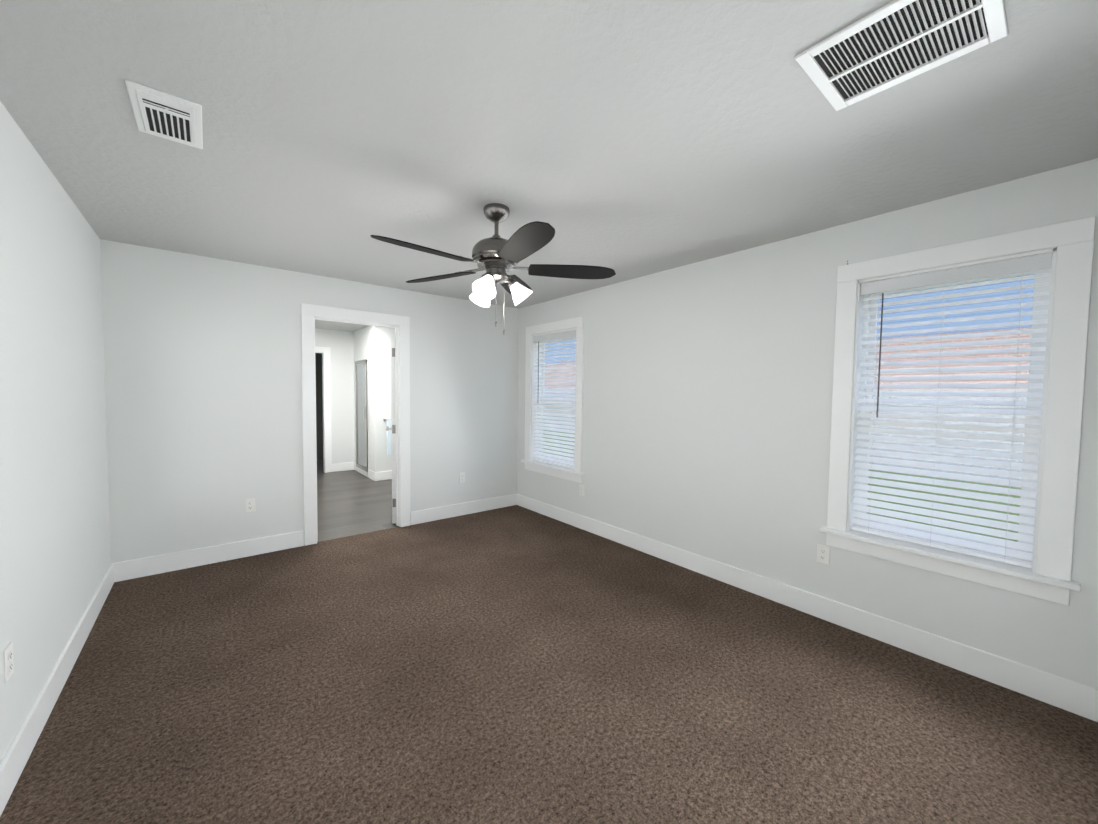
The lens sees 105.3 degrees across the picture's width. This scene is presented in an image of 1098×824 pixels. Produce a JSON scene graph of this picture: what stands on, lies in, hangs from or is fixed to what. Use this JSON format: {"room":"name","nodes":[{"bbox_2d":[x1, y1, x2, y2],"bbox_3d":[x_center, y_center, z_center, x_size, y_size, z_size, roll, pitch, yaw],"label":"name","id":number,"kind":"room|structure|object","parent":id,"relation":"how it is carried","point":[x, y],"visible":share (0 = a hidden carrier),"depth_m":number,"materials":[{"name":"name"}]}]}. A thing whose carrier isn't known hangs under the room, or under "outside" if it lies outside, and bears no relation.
{"room":"empty bedroom","nodes":[
{"label":"empty bedroom","id":0,"kind":"room"},
{"bbox_2d":[0,101,110,762],"bbox_3d":[-1.773,0.108,1.193,0.120,2.440,4.740,-1,3,-39],"label":"wall","id":1,"kind":"structure","parent":0,"point":[55,551],"depth_m":1.86,"materials":[{"name":"white paint"}]},
{"bbox_2d":[3,642,13,682],"bbox_3d":[-1.899,0.879,1.474,0.009,0.115,0.070,-1,3,-39],"label":"electrical outlet","id":2,"kind":"object","parent":1,"relation":"attached to","point":[8,661],"visible":1,"depth_m":1.46,"materials":[{"name":"white plastic"}]},
{"bbox_2d":[0,563,119,815],"bbox_3d":[-1.733,1.256,1.287,0.017,0.140,4.500,-1,3,-39],"label":"baseboard","id":3,"kind":"structure","parent":1,"relation":"attached to","point":[14,761],"depth_m":1.78,"materials":[{"name":"white wood"}]},
{"bbox_2d":[100,239,518,562],"bbox_3d":[-1.805,-0.024,4.141,3.553,2.440,0.120,-1,3,-39],"label":"wall","id":4,"kind":"structure","parent":0,"point":[203,377],"depth_m":3.46,"materials":[{"name":"white paint"}]},
{"bbox_2d":[116,530,303,580],"bbox_3d":[-2.673,1.150,3.409,1.180,0.140,0.017,-1,3,-39],"label":"baseboard","id":5,"kind":"structure","parent":4,"relation":"attached to","point":[147,566],"depth_m":3.35,"materials":[{"name":"white wood"}]},
{"bbox_2d":[245,498,255,512],"bbox_3d":[-2.514,0.786,3.525,0.070,0.115,0.009,-1,3,-39],"label":"electrical outlet","id":6,"kind":"object","parent":4,"relation":"attached to","point":[249,505],"visible":1,"depth_m":3.52,"materials":[{"name":"white plastic"}]},
{"bbox_2d":[301,303,409,545],"bbox_3d":[-1.866,0.113,4.099,0.970,2.170,0.156,-1,3,-39],"label":"door frame","id":7,"kind":"structure","parent":4,"relation":"attached to","point":[310,314],"depth_m":3.85,"materials":[{"name":"white wood"}]},
{"bbox_2d":[386,330,395,523],"bbox_3d":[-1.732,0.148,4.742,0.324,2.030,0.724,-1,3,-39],"label":"door leaf","id":8,"kind":"structure","parent":4,"relation":"in","point":[393,428],"depth_m":4.38,"materials":[{"name":"white wood"}]},
{"bbox_2d":[459,472,464,482],"bbox_3d":[-0.988,0.749,4.764,0.070,0.115,0.009,-1,3,-39],"label":"electrical outlet","id":9,"kind":"object","parent":4,"relation":"attached to","point":[461,477],"visible":1,"depth_m":4.76,"materials":[{"name":"white plastic"}]},
{"bbox_2d":[410,494,515,524],"bbox_3d":[-0.943,1.108,4.815,1.320,0.140,0.017,-1,3,-39],"label":"baseboard","id":10,"kind":"structure","parent":4,"relation":"attached to","point":[432,514],"depth_m":4.76,"materials":[{"name":"white wood"}]},
{"bbox_2d":[315,328,354,472],"bbox_3d":[-3.699,-0.186,7.275,2.533,2.440,0.120,-1,3,-39],"label":"wall","id":11,"kind":"structure","parent":0,"point":[342,347],"depth_m":7.31,"materials":[{"name":"white paint"}]},
{"bbox_2d":[332,462,355,471],"bbox_3d":[-3.606,0.963,7.349,0.373,0.140,0.020,-1,3,-39],"label":"baseboard","id":12,"kind":"structure","parent":11,"relation":"attached to","point":[336,467],"depth_m":7.35,"materials":[{"name":"white wood"}]},
{"bbox_2d":[317,460,398,541],"bbox_3d":[-3.049,1.118,6.546,2.813,0.076,5.280,-1,3,-39],"label":"floor","id":13,"kind":"structure","parent":0,"point":[351,502],"depth_m":5.20,"materials":[{"name":"grey wood"}]},
{"bbox_2d":[355,360,367,476],"bbox_3d":[-3.144,0.094,7.097,0.141,1.910,0.660,-1,3,-39],"label":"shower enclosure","id":14,"kind":"object","parent":13,"relation":"on","point":[361,417],"visible":0.77,"depth_m":7.09,"materials":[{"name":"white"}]},
{"bbox_2d":[351,325,382,471],"bbox_3d":[-3.033,-0.165,6.986,0.100,2.440,1.170,-1,3,-39],"label":"wall","id":15,"kind":"structure","parent":0,"point":[370,344],"depth_m":6.58,"materials":[{"name":"white paint"}]},
{"bbox_2d":[368,469,371,478],"bbox_3d":[-2.832,1.002,6.684,0.017,0.140,0.350,-1,3,-39],"label":"baseboard","id":16,"kind":"structure","parent":15,"relation":"attached to","point":[369,471],"depth_m":6.72,"materials":[{"name":"white wood"}]},
{"bbox_2d":[383,327,394,470],"bbox_3d":[-2.303,-0.152,6.890,0.853,2.440,0.100,-1,3,-39],"label":"wall","id":17,"kind":"structure","parent":0,"point":[387,403],"depth_m":6.61,"materials":[{"name":"white paint"}]},
{"bbox_2d":[372,470,391,480],"bbox_3d":[-2.352,1.001,6.837,0.954,0.140,0.017,-1,3,-39],"label":"baseboard","id":18,"kind":"structure","parent":17,"relation":"attached to","point":[383,475],"depth_m":6.61,"materials":[{"name":"white wood"}]},
{"bbox_2d":[384,419,391,454],"bbox_3d":[-2.491,0.392,6.660,0.250,0.570,0.066,-1,3,-39],"label":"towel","id":19,"kind":"object","parent":17,"relation":"hanging from","point":[389,439],"visible":0.44,"depth_m":6.60,"materials":[{"name":"fabric"}]},
{"bbox_2d":[0,505,1097,823],"bbox_3d":[-0.316,1.334,2.381,3.833,0.080,4.640,-1,3,-39],"label":"floor carpet","id":20,"kind":"object","parent":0,"point":[514,665],"visible":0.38,"depth_m":1.87,"materials":[{"name":"brown carpet"}]},
{"bbox_2d":[0,0,1097,331],"bbox_3d":[-1.952,-1.314,4.313,3.833,0.120,9.920,-1,3,-39],"label":"ceiling","id":21,"kind":"structure","parent":0,"point":[624,140],"depth_m":1.62,"materials":[{"name":"grey paint"}]},
{"bbox_2d":[125,80,202,148],"bbox_3d":[-1.458,-1.119,1.605,0.200,0.018,0.355,-1,3,-39],"label":"ceiling vent","id":22,"kind":"object","parent":21,"relation":"in","point":[166,116],"visible":1,"depth_m":1.57,"materials":[{"name":"white metal"}]},
{"bbox_2d":[371,203,615,334],"bbox_3d":[-0.330,-0.791,2.338,1.294,0.712,1.329,-1,3,-39],"label":"fan","id":23,"kind":"object","parent":21,"relation":"hanging from","point":[496,257],"visible":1,"depth_m":2.30,"materials":[{"name":"black wood"}]},
{"bbox_2d":[795,0,1007,110],"bbox_3d":[1.026,-1.077,1.233,0.370,0.010,0.420,-1,3,-39],"label":"ceiling vent","id":24,"kind":"object","parent":21,"relation":"in","point":[890,44],"visible":1,"depth_m":1.23,"materials":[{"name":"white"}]},
{"bbox_2d":[517,158,1097,688],"bbox_3d":[-0.542,-0.071,5.528,0.160,2.440,9.920,-1,3,-39],"label":"wall","id":25,"kind":"structure","parent":0,"point":[707,400],"depth_m":2.86,"materials":[{"name":"white paint"}]},
{"bbox_2d":[521,316,583,482],"bbox_3d":[0.077,-0.142,4.718,0.220,1.710,1.046,-1,3,-39],"label":"window unit","id":26,"kind":"structure","parent":25,"relation":"in","point":[541,345],"depth_m":4.77,"materials":[{"name":"white plastic"}]},
{"bbox_2d":[533,330,575,468],"bbox_3d":[0.069,-0.143,4.712,0.072,1.473,0.762,-1,3,-39],"label":"window blind","id":27,"kind":"object","parent":26,"relation":"attached to","point":[558,335],"visible":0.77,"depth_m":4.71,"materials":[{"name":"white plastic"}]},
{"bbox_2d":[579,485,583,496],"bbox_3d":[0.340,0.814,4.336,0.009,0.115,0.070,-1,3,-39],"label":"electrical outlet","id":28,"kind":"object","parent":25,"relation":"attached to","point":[581,492],"visible":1,"depth_m":4.33,"materials":[{"name":"white plastic"}]},
{"bbox_2d":[516,494,1097,721],"bbox_3d":[1.010,1.188,3.517,0.017,0.140,4.500,-1,3,-39],"label":"baseboard","id":29,"kind":"structure","parent":25,"relation":"attached to","point":[1048,688],"depth_m":2.43,"materials":[{"name":"white wood"}]},
{"bbox_2d":[817,544,829,564],"bbox_3d":[1.725,0.896,2.635,0.009,0.115,0.070,-1,3,-39],"label":"electrical outlet","id":30,"kind":"object","parent":25,"relation":"attached to","point":[823,553],"visible":1,"depth_m":2.63,"materials":[{"name":"white plastic"}]},
{"bbox_2d":[819,216,1094,605],"bbox_3d":[2.089,-0.008,2.246,0.220,1.710,1.006,-1,3,-39],"label":"window unit","id":31,"kind":"structure","parent":25,"relation":"in","point":[1035,308],"depth_m":2.03,"materials":[{"name":"white plastic"}]},
{"bbox_2d":[851,252,1051,567],"bbox_3d":[2.081,-0.009,2.240,0.072,1.473,0.722,-1,3,-39],"label":"window blind","id":32,"kind":"object","parent":31,"relation":"attached to","point":[1022,265],"visible":1,"depth_m":2.19,"materials":[{"name":"white plastic"}]},
{"label":"outside","id":33,"kind":"structure","parent":0,"visible":0},
{"bbox_2d":[543,430,1020,541],"bbox_3d":[11.781,1.230,19.321,36.267,0.100,75.000,-1,3,-39],"label":"lawn","id":34,"kind":"structure","parent":33,"point":[998,494],"depth_m":7.87,"materials":[{"name":"green plant"}]},
{"bbox_2d":[543,390,1027,487],"bbox_3d":[5.729,0.290,14.344,0.100,2.080,75.000,-1,3,-39],"label":"fence","id":35,"kind":"object","parent":34,"relation":"on","point":[956,431],"depth_m":9.86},
{"bbox_2d":[545,274,1034,389],"bbox_3d":[11.551,-3.458,18.881,7.800,9.300,75.000,-1,3,-39],"label":"sky","id":36,"kind":"structure","parent":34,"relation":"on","point":[978,313],"depth_m":12.64,"materials":[{"name":"blue"}]}
]}

